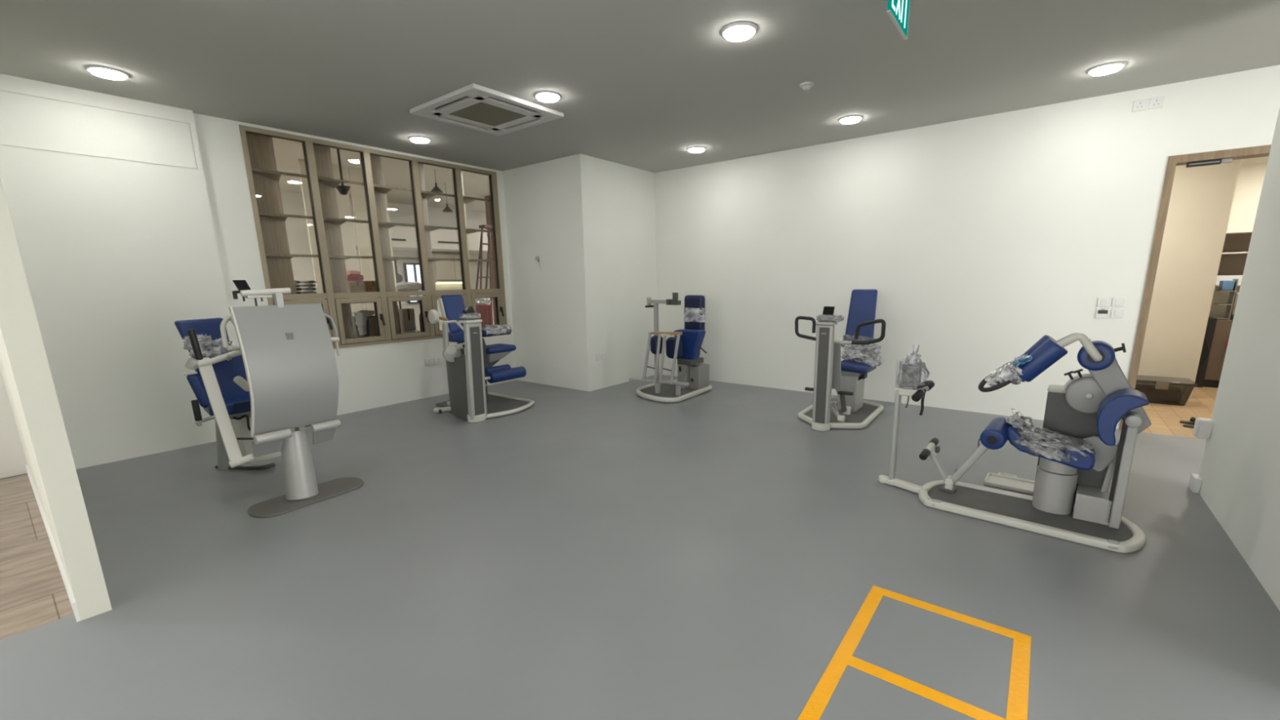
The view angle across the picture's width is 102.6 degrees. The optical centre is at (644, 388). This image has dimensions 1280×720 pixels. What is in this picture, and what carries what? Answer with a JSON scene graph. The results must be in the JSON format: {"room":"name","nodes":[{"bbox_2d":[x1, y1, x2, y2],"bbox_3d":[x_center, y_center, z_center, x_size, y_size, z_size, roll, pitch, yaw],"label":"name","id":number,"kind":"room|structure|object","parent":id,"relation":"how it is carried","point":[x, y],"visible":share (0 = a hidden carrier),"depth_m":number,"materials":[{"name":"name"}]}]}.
{"room":"gym","nodes":[
{"label":"gym","id":0,"kind":"room"},
{"bbox_2d":[0,177,111,620],"bbox_3d":[-3.614,-0.590,2.852,2.891,2.934,0.097,8,15,37],"label":"wall","id":1,"kind":"structure","parent":0,"point":[24,362],"depth_m":2.13,"materials":[{"name":"beige paint"}]},
{"bbox_2d":[25,464,80,622],"bbox_3d":[-3.656,0.806,3.127,2.971,0.090,0.012,8,15,37],"label":"baseboard","id":2,"kind":"structure","parent":1,"relation":"attached to","point":[63,573],"depth_m":2.65,"materials":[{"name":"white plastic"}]},
{"bbox_2d":[0,73,235,469],"bbox_3d":[-4.421,-0.877,4.276,0.200,2.934,1.415,8,15,37],"label":"wall","id":3,"kind":"structure","parent":0,"point":[106,195],"depth_m":4.20,"materials":[{"name":"paint"}]},
{"bbox_2d":[0,190,493,478],"bbox_3d":[-3.931,-1.933,8.484,7.362,3.250,10.400,8,15,37],"label":"wall","id":4,"kind":"structure","parent":0,"point":[13,462],"depth_m":10.38,"materials":[{"name":"white paint"}]},
{"bbox_2d":[391,238,406,241],"bbox_3d":[-5.159,-3.131,10.762,0.014,0.042,0.320,8,15,37],"label":"air vent","id":5,"kind":"object","parent":4,"relation":"attached to","point":[393,239],"visible":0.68,"depth_m":10.74,"materials":[{"name":"grey metal"}]},
{"bbox_2d":[403,262,421,303],"bbox_3d":[-5.460,-2.525,12.259,0.060,0.940,0.500,8,15,37],"label":"window","id":6,"kind":"structure","parent":4,"relation":"in","point":[411,270],"depth_m":12.16,"materials":[{"name":"white glass"}]},
{"bbox_2d":[352,222,488,253],"bbox_3d":[-4.760,-3.494,12.150,1.100,0.420,5.000,8,15,37],"label":"trim","id":7,"kind":"structure","parent":4,"relation":"attached to","point":[409,233],"depth_m":11.50,"materials":[{"name":"white paint"}]},
{"bbox_2d":[438,240,458,244],"bbox_3d":[-4.434,-3.337,11.682,0.014,0.042,0.600,8,15,37],"label":"air vent","id":8,"kind":"object","parent":4,"relation":"attached to","point":[439,242],"visible":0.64,"depth_m":11.65,"materials":[{"name":"grey metal"}]},
{"bbox_2d":[431,253,472,279],"bbox_3d":[-4.826,-3.042,12.820,0.275,0.620,1.000,8,15,37],"label":"upper cabinet","id":9,"kind":"object","parent":4,"relation":"attached to","point":[442,269],"visible":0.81,"depth_m":12.60,"materials":[{"name":"beige wood"}]},
{"bbox_2d":[435,280,462,284],"bbox_3d":[-4.889,-2.696,12.948,0.100,0.068,0.840,8,15,37],"label":"strip light","id":10,"kind":"object","parent":9,"relation":"attached to","point":[436,282],"visible":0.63,"depth_m":12.81,"materials":[{"name":"white plastic"}]},
{"bbox_2d":[192,112,516,415],"bbox_3d":[-2.996,-1.293,6.141,0.120,2.934,3.392,8,15,37],"label":"wall","id":11,"kind":"structure","parent":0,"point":[371,376],"depth_m":5.72,"materials":[{"name":"paint"}]},
{"bbox_2d":[239,124,506,348],"bbox_3d":[-2.894,-1.655,6.116,0.129,2.160,2.875,8,15,37],"label":"window","id":12,"kind":"structure","parent":11,"relation":"attached to","point":[331,303],"depth_m":5.96,"materials":[{"name":"beige metal"}]},
{"bbox_2d":[424,357,433,365],"bbox_3d":[-2.748,-0.346,6.536,0.014,0.088,0.115,8,15,37],"label":"power socket","id":13,"kind":"object","parent":11,"relation":"attached to","point":[428,362],"visible":1,"depth_m":6.53,"materials":[{"name":"white plastic"}]},
{"bbox_2d":[433,356,442,364],"bbox_3d":[-2.672,-0.365,6.633,0.014,0.088,0.115,8,15,37],"label":"power socket","id":14,"kind":"object","parent":11,"relation":"attached to","point":[437,360],"visible":1,"depth_m":6.63,"materials":[{"name":"white plastic"}]},
{"bbox_2d":[271,137,489,213],"bbox_3d":[-4.522,-3.653,8.565,5.739,0.100,10.200,8,15,37],"label":"ceiling","id":15,"kind":"structure","parent":0,"point":[397,172],"depth_m":8.96,"materials":[{"name":"white paint"}]},
{"bbox_2d":[336,148,350,195],"bbox_3d":[-3.980,-2.886,6.706,0.180,0.650,0.180,8,15,37],"label":"pendant lamp","id":16,"kind":"object","parent":15,"relation":"hanging from","point":[343,189],"visible":0.8,"depth_m":6.71,"materials":[{"name":"black metal"}]},
{"bbox_2d":[430,168,443,192],"bbox_3d":[-3.409,-3.399,8.365,0.200,0.350,0.200,8,15,37],"label":"pendant lamp","id":17,"kind":"object","parent":15,"relation":"hanging from","point":[436,189],"visible":0.96,"depth_m":8.35,"materials":[{"name":"black metal"}]},
{"bbox_2d":[442,182,453,212],"bbox_3d":[-3.670,-3.550,9.494,0.200,0.510,0.200,8,15,37],"label":"pendant lamp","id":18,"kind":"object","parent":15,"relation":"hanging from","point":[447,209],"visible":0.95,"depth_m":9.49,"materials":[{"name":"black metal"}]},
{"bbox_2d":[502,153,656,391],"bbox_3d":[-0.896,-1.635,7.598,1.623,2.934,1.641,8,15,37],"label":"column","id":19,"kind":"structure","parent":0,"point":[589,221],"depth_m":6.91,"materials":[{"name":"paint"}]},
{"bbox_2d":[534,255,541,269],"bbox_3d":[-1.433,-1.706,6.915,0.085,0.176,0.053,8,15,37],"label":"stub","id":20,"kind":"object","parent":19,"relation":"attached to","point":[537,255],"visible":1,"depth_m":6.90,"materials":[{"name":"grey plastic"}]},
{"bbox_2d":[595,352,606,360],"bbox_3d":[-0.581,-0.433,6.877,0.014,0.090,0.200,8,15,37],"label":"power socket","id":21,"kind":"object","parent":19,"relation":"attached to","point":[602,356],"visible":1,"depth_m":6.87,"materials":[{"name":"white plastic"}]},
{"bbox_2d":[0,374,1279,719],"bbox_3d":[0.970,0.806,3.229,10.550,0.100,13.900,8,15,37],"label":"floor","id":22,"kind":"structure","parent":0,"point":[611,553],"depth_m":2.47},
{"bbox_2d":[173,280,364,517],"bbox_3d":[-2.817,-0.006,3.601,1.476,1.474,0.735,4,13,21],"label":"exercise machine","id":23,"kind":"object","parent":22,"relation":"on","point":[282,375],"visible":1,"depth_m":3.36,"materials":[{"name":"grey metal"}]},
{"bbox_2d":[231,280,262,306],"bbox_3d":[-2.470,-0.597,3.203,0.129,0.166,0.148,8,15,37],"label":"monitor","id":24,"kind":"object","parent":23,"relation":"on","point":[242,286],"depth_m":3.18,"materials":[{"name":"black plastic"}]},
{"bbox_2d":[244,294,272,297],"bbox_3d":[-2.404,-0.576,3.195,0.050,0.017,0.130,8,15,37],"label":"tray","id":25,"kind":"object","parent":23,"relation":"on","point":[246,295],"depth_m":3.18,"materials":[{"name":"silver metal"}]},
{"bbox_2d":[427,294,534,422],"bbox_3d":[-1.916,-0.419,5.884,1.181,1.295,1.079,8,15,37],"label":"exercise machine","id":26,"kind":"object","parent":22,"relation":"on","point":[468,374],"visible":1,"depth_m":5.53,"materials":[{"name":"grey metal"}]},
{"bbox_2d":[462,306,475,315],"bbox_3d":[-1.815,-0.794,5.293,0.050,0.118,0.132,8,15,37],"label":"monitor","id":27,"kind":"object","parent":26,"relation":"on","point":[469,309],"depth_m":5.27,"materials":[{"name":"black"}]},
{"bbox_2d":[628,292,711,402],"bbox_3d":[0.361,-0.572,6.468,1.015,1.270,0.900,-12,16,-42],"label":"exercise machine","id":28,"kind":"object","parent":22,"relation":"on","point":[693,375],"visible":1,"depth_m":6.47,"materials":[{"name":"grey metal"}]},
{"bbox_2d":[672,292,678,300],"bbox_3d":[0.376,-1.129,6.264,0.070,0.095,0.030,9,16,40],"label":"monitor","id":29,"kind":"object","parent":28,"relation":"on","point":[675,295],"depth_m":6.25,"materials":[{"name":"grey plastic"}]},
{"bbox_2d":[671,300,680,305],"bbox_3d":[0.386,-1.057,6.282,0.110,0.055,0.065,9,16,40],"label":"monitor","id":30,"kind":"object","parent":28,"relation":"on","point":[673,302],"depth_m":6.25,"materials":[{"name":"black plastic"}]},
{"bbox_2d":[795,288,885,431],"bbox_3d":[2.079,-0.344,5.219,0.835,1.295,1.332,8,15,37],"label":"exercise machine","id":31,"kind":"object","parent":22,"relation":"on","point":[849,410],"visible":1,"depth_m":5.08,"materials":[{"name":"grey metal"}]},
{"bbox_2d":[822,306,835,315],"bbox_3d":[1.713,-0.727,4.774,0.098,0.080,0.043,8,15,37],"label":"monitor","id":32,"kind":"object","parent":31,"relation":"on","point":[828,310],"depth_m":4.77,"materials":[{"name":"black"}]},
{"bbox_2d":[817,314,842,321],"bbox_3d":[1.718,-0.658,4.750,0.200,0.055,0.090,8,15,37],"label":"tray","id":33,"kind":"object","parent":31,"relation":"on","point":[821,317],"depth_m":4.71,"materials":[{"name":"grey paint"}]},
{"bbox_2d":[797,585,1031,719],"bbox_3d":[0.761,1.115,1.533,0.597,0.001,1.813,8,15,37],"label":"floor marking","id":34,"kind":"object","parent":22,"relation":"on","point":[1018,694],"depth_m":1.89,"materials":[{"name":"yellow paint"}]},
{"bbox_2d":[983,472,1035,494],"bbox_3d":[2.596,0.655,3.509,0.436,0.028,0.265,9,16,40],"label":"plastic tray","id":35,"kind":"object","parent":22,"relation":"on","point":[1001,480],"visible":0.71,"depth_m":3.54,"materials":[{"name":"grey plastic"}]},
{"bbox_2d":[878,333,1151,553],"bbox_3d":[2.201,0.187,3.124,1.370,1.118,0.598,9,16,40],"label":"exercise machine","id":36,"kind":"object","parent":22,"relation":"on","point":[1075,447],"visible":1,"depth_m":2.95,"materials":[{"name":"grey metal"}]},
{"bbox_2d":[900,364,922,387],"bbox_3d":[1.763,-0.084,3.392,0.118,0.150,0.030,9,16,40],"label":"plastic bag","id":37,"kind":"object","parent":36,"relation":"on","point":[911,375],"depth_m":3.37,"materials":[{"name":"clear plastic"}]},
{"bbox_2d":[1134,374,1197,405],"bbox_3d":[5.772,0.012,5.766,0.530,0.255,0.395,8,15,37],"label":"storage box","id":38,"kind":"object","parent":22,"relation":"on","point":[1157,389],"visible":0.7,"depth_m":5.62,"materials":[{"name":"plastic"}]},
{"bbox_2d":[1179,417,1195,424],"bbox_3d":[5.256,0.305,4.871,0.240,0.067,0.113,7,14,32],"label":"slipper","id":39,"kind":"object","parent":22,"relation":"on","point":[1192,420],"visible":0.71,"depth_m":4.90,"materials":[{"name":"grey"}]},
{"bbox_2d":[1182,421,1195,428],"bbox_3d":[5.158,0.332,4.748,0.240,0.067,0.113,7,14,32],"label":"slipper","id":40,"kind":"object","parent":22,"relation":"on","point":[1192,426],"visible":0.22,"depth_m":4.79,"materials":[{"name":"grey"}]},
{"bbox_2d":[1194,312,1234,387],"bbox_3d":[7.497,-0.468,6.345,0.970,0.900,0.660,8,15,37],"label":"base cabinet","id":41,"kind":"object","parent":22,"relation":"on","point":[1209,375],"depth_m":6.33,"materials":[{"name":"brown wood"}]},
{"bbox_2d":[1196,319,1209,373],"bbox_3d":[6.909,-0.443,6.348,0.128,0.833,0.028,8,15,37],"label":"power cable","id":42,"kind":"object","parent":41,"relation":"hanging from","point":[1206,344],"visible":0.62,"depth_m":6.31,"materials":[{"name":"black rubber"}]},
{"bbox_2d":[1210,279,1238,319],"bbox_3d":[7.132,-1.109,6.309,0.130,0.480,0.200,8,15,37],"label":"rack","id":43,"kind":"object","parent":41,"relation":"on","point":[1224,286],"visible":1,"depth_m":6.24,"materials":[{"name":"silver metal"}]},
{"bbox_2d":[1210,316,1228,319],"bbox_3d":[7.132,-0.880,6.360,0.120,0.012,0.200,8,15,37],"label":"shelf","id":44,"kind":"object","parent":43,"relation":"attached to","point":[1218,317],"depth_m":6.30,"materials":[{"name":"beige wood"}]},
{"bbox_2d":[1213,302,1231,305],"bbox_3d":[7.129,-1.047,6.325,0.120,0.012,0.200,8,15,37],"label":"shelf","id":45,"kind":"object","parent":43,"relation":"attached to","point":[1228,304],"depth_m":6.26,"materials":[{"name":"silver metal"}]},
{"bbox_2d":[1222,312,1234,319],"bbox_3d":[7.589,-0.865,6.184,0.720,0.060,0.660,8,15,37],"label":"countertop","id":46,"kind":"structure","parent":41,"relation":"on","point":[1224,313],"depth_m":6.36,"materials":[{"name":"white plastic"}]},
{"bbox_2d":[1231,292,1239,315],"bbox_3d":[7.300,-1.032,6.212,0.250,0.260,0.270,8,15,37],"label":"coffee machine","id":47,"kind":"object","parent":41,"relation":"on","point":[1237,293],"visible":0.17,"depth_m":6.22,"materials":[{"name":"black plastic"}]},
{"bbox_2d":[0,0,1279,173],"bbox_3d":[-0.098,-1.879,1.218,10.441,0.150,10.414,8,15,37],"label":"ceiling","id":48,"kind":"structure","parent":0,"point":[640,84],"depth_m":3.58,"materials":[{"name":"paint"}]},
{"bbox_2d":[84,65,129,79],"bbox_3d":[-3.809,-2.239,3.640,0.224,0.026,0.224,8,15,37],"label":"recessed light","id":49,"kind":"object","parent":48,"relation":"in","point":[104,72],"visible":1,"depth_m":3.61,"materials":[{"name":"white plastic"}]},
{"bbox_2d":[88,67,126,79],"bbox_3d":[-3.809,-2.239,3.640,0.194,0.025,0.194,8,15,37],"label":"diffuser","id":50,"kind":"object","parent":49,"relation":"attached to","point":[106,73],"depth_m":3.61,"materials":[{"name":"white plastic"}]},
{"bbox_2d":[408,136,431,143],"bbox_3d":[-2.386,-2.643,5.445,0.224,0.026,0.224,8,15,37],"label":"recessed light","id":51,"kind":"object","parent":48,"relation":"in","point":[420,140],"visible":1,"depth_m":5.39,"materials":[{"name":"white plastic"}]},
{"bbox_2d":[410,137,429,143],"bbox_3d":[-2.386,-2.642,5.445,0.194,0.025,0.194,8,15,37],"label":"diffuser","id":52,"kind":"object","parent":51,"relation":"attached to","point":[420,140],"depth_m":5.42,"materials":[{"name":"white plastic"}]},
{"bbox_2d":[409,83,564,135],"bbox_3d":[-1.403,-2.471,4.593,0.950,0.035,0.950,8,15,37],"label":"air conditioner","id":53,"kind":"object","parent":48,"relation":"attached to","point":[473,106],"visible":1,"depth_m":4.50,"materials":[{"name":"grey plastic"}]},
{"bbox_2d":[448,102,526,126],"bbox_3d":[-1.403,-2.468,4.594,0.492,0.023,0.492,8,15,37],"label":"grille","id":54,"kind":"object","parent":53,"relation":"attached to","point":[485,113],"depth_m":4.59,"materials":[{"name":"brown"}]},
{"bbox_2d":[533,90,561,102],"bbox_3d":[-0.803,-2.416,4.248,0.224,0.026,0.224,8,15,37],"label":"recessed light","id":55,"kind":"object","parent":48,"relation":"in","point":[543,95],"visible":1,"depth_m":4.20,"materials":[{"name":"white plastic"}]},
{"bbox_2d":[536,93,559,102],"bbox_3d":[-0.803,-2.416,4.248,0.194,0.025,0.194,8,15,37],"label":"diffuser","id":56,"kind":"object","parent":55,"relation":"attached to","point":[544,97],"depth_m":4.21,"materials":[{"name":"white plastic"}]},
{"bbox_2d":[687,146,706,152],"bbox_3d":[0.613,-2.818,6.045,0.224,0.026,0.224,8,15,37],"label":"recessed light","id":57,"kind":"object","parent":48,"relation":"in","point":[696,148],"visible":1,"depth_m":5.99,"materials":[{"name":"white plastic"}]},
{"bbox_2d":[688,147,704,152],"bbox_3d":[0.613,-2.817,6.045,0.194,0.025,0.194,8,15,37],"label":"diffuser","id":58,"kind":"object","parent":57,"relation":"attached to","point":[691,149],"depth_m":6.00,"materials":[{"name":"white plastic"}]},
{"bbox_2d":[720,22,757,41],"bbox_3d":[0.589,-2.217,3.195,0.224,0.026,0.224,8,15,37],"label":"recessed light","id":59,"kind":"object","parent":48,"relation":"in","point":[740,31],"visible":1,"depth_m":3.15,"materials":[{"name":"white plastic"}]},
{"bbox_2d":[724,25,754,41],"bbox_3d":[0.589,-2.217,3.196,0.194,0.025,0.194,8,15,37],"label":"diffuser","id":60,"kind":"object","parent":59,"relation":"attached to","point":[731,33],"depth_m":3.16,"materials":[{"name":"white plastic"}]},
{"bbox_2d":[800,81,813,90],"bbox_3d":[1.294,-2.411,4.091,0.110,0.038,0.110,8,15,37],"label":"smoke detector","id":61,"kind":"object","parent":48,"relation":"attached to","point":[806,86],"visible":1,"depth_m":4.07,"materials":[{"name":"grey plastic"}]},
{"bbox_2d":[838,115,862,124],"bbox_3d":[2.005,-2.619,4.992,0.224,0.026,0.224,8,15,37],"label":"recessed light","id":62,"kind":"object","parent":48,"relation":"in","point":[849,119],"visible":1,"depth_m":4.94,"materials":[{"name":"white plastic"}]},
{"bbox_2d":[886,0,910,39],"bbox_3d":[1.298,-1.987,2.608,0.040,0.256,0.390,8,15,37],"label":"exit sign","id":63,"kind":"object","parent":48,"relation":"hanging from","point":[898,11],"visible":1,"depth_m":2.64,"materials":[{"name":"green plastic"}]},
{"bbox_2d":[1086,61,1126,75],"bbox_3d":[3.473,-2.405,3.861,0.224,0.026,0.224,8,15,37],"label":"recessed light","id":64,"kind":"object","parent":48,"relation":"in","point":[1108,68],"visible":1,"depth_m":3.83,"materials":[{"name":"white plastic"}]},
{"bbox_2d":[1089,64,1122,75],"bbox_3d":[3.473,-2.404,3.861,0.194,0.025,0.194,8,15,37],"label":"diffuser","id":65,"kind":"object","parent":64,"relation":"attached to","point":[1101,69],"depth_m":3.83,"materials":[{"name":"white plastic"}]},
{"bbox_2d":[655,64,1279,429],"bbox_3d":[3.672,-1.179,5.082,8.938,2.934,0.120,8,15,37],"label":"wall","id":66,"kind":"structure","parent":0,"point":[979,240],"depth_m":5.35,"materials":[{"name":"paint"}]},
{"bbox_2d":[1094,308,1110,318],"bbox_3d":[4.193,-0.692,4.694,0.094,0.090,0.014,8,15,37],"label":"thermostat","id":67,"kind":"object","parent":66,"relation":"attached to","point":[1100,313],"visible":1,"depth_m":4.69,"materials":[{"name":"white plastic"}]},
{"bbox_2d":[1097,297,1111,306],"bbox_3d":[4.188,-0.791,4.675,0.086,0.082,0.015,8,15,37],"label":"light switch","id":68,"kind":"object","parent":66,"relation":"attached to","point":[1102,302],"visible":1,"depth_m":4.67,"materials":[{"name":"white plastic"}]},
{"bbox_2d":[1110,309,1124,318],"bbox_3d":[4.273,-0.680,4.633,0.086,0.080,0.015,8,15,37],"label":"light switch","id":69,"kind":"object","parent":66,"relation":"attached to","point":[1115,313],"visible":1,"depth_m":4.63,"materials":[{"name":"white plastic"}]},
{"bbox_2d":[1111,297,1125,306],"bbox_3d":[4.267,-0.782,4.615,0.086,0.082,0.015,8,15,37],"label":"light switch","id":70,"kind":"object","parent":66,"relation":"attached to","point":[1117,301],"visible":1,"depth_m":4.61,"materials":[{"name":"white plastic"}]},
{"bbox_2d":[1132,98,1147,111],"bbox_3d":[4.178,-2.393,4.325,0.086,0.086,0.014,8,15,37],"label":"power socket","id":71,"kind":"object","parent":66,"relation":"attached to","point":[1140,104],"visible":1,"depth_m":4.32,"materials":[{"name":"white plastic"}]},
{"bbox_2d":[1148,96,1164,109],"bbox_3d":[4.258,-2.382,4.265,0.086,0.086,0.014,8,15,37],"label":"power socket","id":72,"kind":"object","parent":66,"relation":"attached to","point":[1156,102],"visible":1,"depth_m":4.26,"materials":[{"name":"white plastic"}]},
{"bbox_2d":[1119,144,1271,429],"bbox_3d":[4.811,-0.743,4.300,0.939,2.367,0.172,8,15,37],"label":"door frame","id":73,"kind":"structure","parent":66,"relation":"in","point":[1264,150],"depth_m":4.36,"materials":[{"name":"laminate"}]},
{"bbox_2d":[1186,157,1232,167],"bbox_3d":[4.604,-1.845,4.183,0.255,0.035,0.044,8,15,37],"label":"door closer","id":74,"kind":"object","parent":73,"relation":"attached to","point":[1216,162],"visible":1,"depth_m":4.17,"materials":[{"name":"grey metal"}]},
{"bbox_2d":[1137,159,1241,399],"bbox_3d":[5.554,-1.312,6.136,1.750,2.700,0.120,8,15,37],"label":"wall","id":75,"kind":"structure","parent":0,"point":[1202,197],"depth_m":5.69,"materials":[{"name":"beige paint"}]},
{"bbox_2d":[1208,163,1266,316],"bbox_3d":[4.258,-1.460,6.940,7.300,2.700,3.566,8,15,37],"label":"wall","id":76,"kind":"structure","parent":0,"point":[1250,180],"depth_m":6.39,"materials":[{"name":"beige paint"}]},
{"bbox_2d":[1215,228,1253,285],"bbox_3d":[7.562,-1.606,6.233,0.990,0.670,0.340,8,15,37],"label":"upper cabinet","id":77,"kind":"object","parent":76,"relation":"attached to","point":[1237,242],"visible":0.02,"depth_m":6.46,"materials":[{"name":"brown wood"}]},
{"bbox_2d":[1222,251,1248,254],"bbox_3d":[7.564,-1.663,6.225,0.950,0.015,0.310,8,15,37],"label":"shelf","id":78,"kind":"object","parent":77,"relation":"attached to","point":[1223,252],"depth_m":6.36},
{"bbox_2d":[1199,107,1279,610],"bbox_3d":[3.011,-0.563,2.210,0.110,2.934,2.285,8,15,37],"label":"wall","id":79,"kind":"structure","parent":0,"point":[1239,473],"depth_m":2.79,"materials":[{"name":"paint"}]},
{"bbox_2d":[1188,473,1202,493],"bbox_3d":[3.691,0.631,3.363,0.145,0.100,0.115,8,15,37],"label":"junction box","id":80,"kind":"structure","parent":79,"relation":"attached to","point":[1195,482],"depth_m":3.36,"materials":[{"name":"white plastic"}]},
{"bbox_2d":[1192,417,1213,439],"bbox_3d":[3.635,0.254,3.338,0.068,0.120,0.090,8,15,37],"label":"junction box","id":81,"kind":"object","parent":79,"relation":"attached to","point":[1202,428],"visible":1,"depth_m":3.31,"materials":[{"name":"white plastic"}]},
{"bbox_2d":[1240,156,1268,165],"bbox_3d":[5.870,-2.583,5.354,3.100,0.100,3.466,8,15,37],"label":"ceiling","id":82,"kind":"structure","parent":0,"point":[1260,160],"depth_m":6.11,"materials":[{"name":"white paint"}]},
{"bbox_3d":[-4.460,-0.374,9.250,5.759,0.100,10.200,8,15,37],"label":"floor","id":83,"kind":"structure","parent":0,"visible":0},
{"bbox_2d":[297,159,399,316],"bbox_3d":[-4.683,-1.891,8.343,0.050,3.250,1.250,8,15,37],"label":"wall","id":84,"kind":"structure","parent":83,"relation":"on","point":[357,193],"depth_m":8.18,"materials":[{"name":"beige paint"}]},
{"bbox_2d":[245,133,494,338],"bbox_3d":[-3.217,-1.417,6.536,0.845,3.020,3.042,8,15,37],"label":"shelving unit","id":85,"kind":"object","parent":83,"relation":"on","point":[266,177],"visible":0.32,"depth_m":5.71,"materials":[{"name":"laminate"}]},
{"bbox_2d":[301,290,317,293],"bbox_3d":[-3.908,-1.122,5.965,0.246,0.038,0.139,8,15,37],"label":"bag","id":86,"kind":"object","parent":85,"relation":"on","point":[310,291],"visible":0.7,"depth_m":5.89,"materials":[{"name":"grey"}]},
{"bbox_2d":[302,287,316,290],"bbox_3d":[-3.902,-1.163,5.966,0.244,0.040,0.133,8,15,37],"label":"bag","id":87,"kind":"object","parent":86,"relation":"on","point":[305,288],"visible":0.99,"depth_m":5.90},
{"bbox_2d":[300,284,315,287],"bbox_3d":[-3.908,-1.200,5.946,0.243,0.037,0.147,8,15,37],"label":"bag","id":88,"kind":"object","parent":87,"relation":"on","point":[302,285],"visible":0.98,"depth_m":5.89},
{"bbox_2d":[301,280,316,283],"bbox_3d":[-3.905,-1.242,5.952,0.251,0.037,0.146,8,15,37],"label":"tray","id":89,"kind":"object","parent":88,"relation":"on","point":[311,281],"visible":0.95,"depth_m":5.88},
{"bbox_2d":[347,281,367,292],"bbox_3d":[-3.628,-1.266,6.391,0.265,0.134,0.200,8,15,37],"label":"cardboard box","id":90,"kind":"object","parent":85,"relation":"on","point":[353,286],"visible":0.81,"depth_m":6.30,"materials":[{"name":"brown cardboard"}]},
{"bbox_2d":[346,270,364,281],"bbox_3d":[-3.612,-1.399,6.356,0.200,0.138,0.213,8,15,37],"label":"bag","id":91,"kind":"object","parent":90,"relation":"on","point":[352,275],"visible":0.84,"depth_m":6.30,"materials":[{"name":"fabric"}]},
{"bbox_2d":[352,310,374,334],"bbox_3d":[-3.483,-0.786,6.425,0.140,0.401,0.288,8,15,37],"label":"plastic bag","id":92,"kind":"object","parent":85,"relation":"on","point":[361,316],"visible":0.9,"depth_m":6.36,"materials":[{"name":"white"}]},
{"bbox_2d":[352,315,377,337],"bbox_3d":[-3.606,-0.780,6.624,0.209,0.320,0.300,8,15,37],"label":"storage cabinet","id":93,"kind":"object","parent":85,"relation":"on","point":[371,330],"visible":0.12,"depth_m":6.56,"materials":[{"name":"brown wood"}]},
{"bbox_2d":[360,280,376,292],"bbox_3d":[-3.515,-1.303,6.533,0.265,0.144,0.150,8,15,37],"label":"cardboard box","id":94,"kind":"object","parent":85,"relation":"on","point":[371,285],"visible":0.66,"depth_m":6.43,"materials":[{"name":"brown cardboard"}]},
{"bbox_2d":[397,305,401,333],"bbox_3d":[-3.379,-0.906,6.922,0.145,0.436,0.089,8,15,37],"label":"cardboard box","id":95,"kind":"object","parent":85,"relation":"on","point":[397,305],"visible":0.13,"depth_m":6.91,"materials":[{"name":"brown"}]},
{"bbox_2d":[398,308,416,333],"bbox_3d":[-3.257,-0.909,7.051,0.102,0.386,0.170,8,15,37],"label":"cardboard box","id":96,"kind":"object","parent":85,"relation":"on","point":[407,321],"visible":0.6,"depth_m":7.00,"materials":[{"name":"brown cardboard"}]},
{"bbox_2d":[395,281,422,291],"bbox_3d":[-3.204,-1.389,6.947,0.274,0.126,0.415,8,15,37],"label":"sack","id":97,"kind":"object","parent":85,"relation":"on","point":[408,286],"visible":0.88,"depth_m":6.84,"materials":[{"name":"white fabric"}]},
{"bbox_2d":[418,313,422,331],"bbox_3d":[-3.045,-0.895,7.103,0.137,0.330,0.099,-6,13,-24],"label":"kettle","id":98,"kind":"object","parent":85,"relation":"on","point":[420,316],"visible":0.06,"depth_m":7.05,"materials":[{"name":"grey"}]},
{"bbox_3d":[-4.001,-1.095,5.845,0.253,0.038,0.138,8,15,37],"label":"bag","id":99,"kind":"object","parent":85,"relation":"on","visible":0},
{"bbox_2d":[295,287,303,290],"bbox_3d":[-3.991,-1.137,5.846,0.249,0.038,0.138,8,15,37],"label":"bag","id":100,"kind":"object","parent":99,"relation":"on","point":[296,288],"visible":0.54,"depth_m":5.79,"materials":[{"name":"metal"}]},
{"bbox_2d":[394,260,402,308],"bbox_3d":[-5.363,-1.853,11.247,0.400,2.000,0.400,8,15,37],"label":"fan","id":101,"kind":"object","parent":83,"relation":"on","point":[398,277],"visible":0.26,"depth_m":11.07,"materials":[{"name":"grey"}]},
{"bbox_2d":[475,297,493,326],"bbox_3d":[-2.716,-0.917,8.520,0.274,1.208,0.349,8,15,37],"label":"cabinet","id":102,"kind":"object","parent":83,"relation":"on","point":[484,308],"visible":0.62,"depth_m":8.40,"materials":[{"name":"red"}]},
{"bbox_2d":[475,224,493,306],"bbox_3d":[-3.048,-1.829,9.776,0.642,2.494,1.018,-7,14,-28],"label":"step ladder","id":103,"kind":"object","parent":83,"relation":"on","point":[490,251],"visible":0.38,"depth_m":9.70,"materials":[{"name":"brown"}]},
{"bbox_2d":[484,195,497,324],"bbox_3d":[-3.163,-2.550,11.354,0.400,3.250,0.310,8,15,37],"label":"trim column","id":104,"kind":"structure","parent":83,"relation":"on","point":[487,204],"depth_m":11.18,"materials":[{"name":"brown wood"}]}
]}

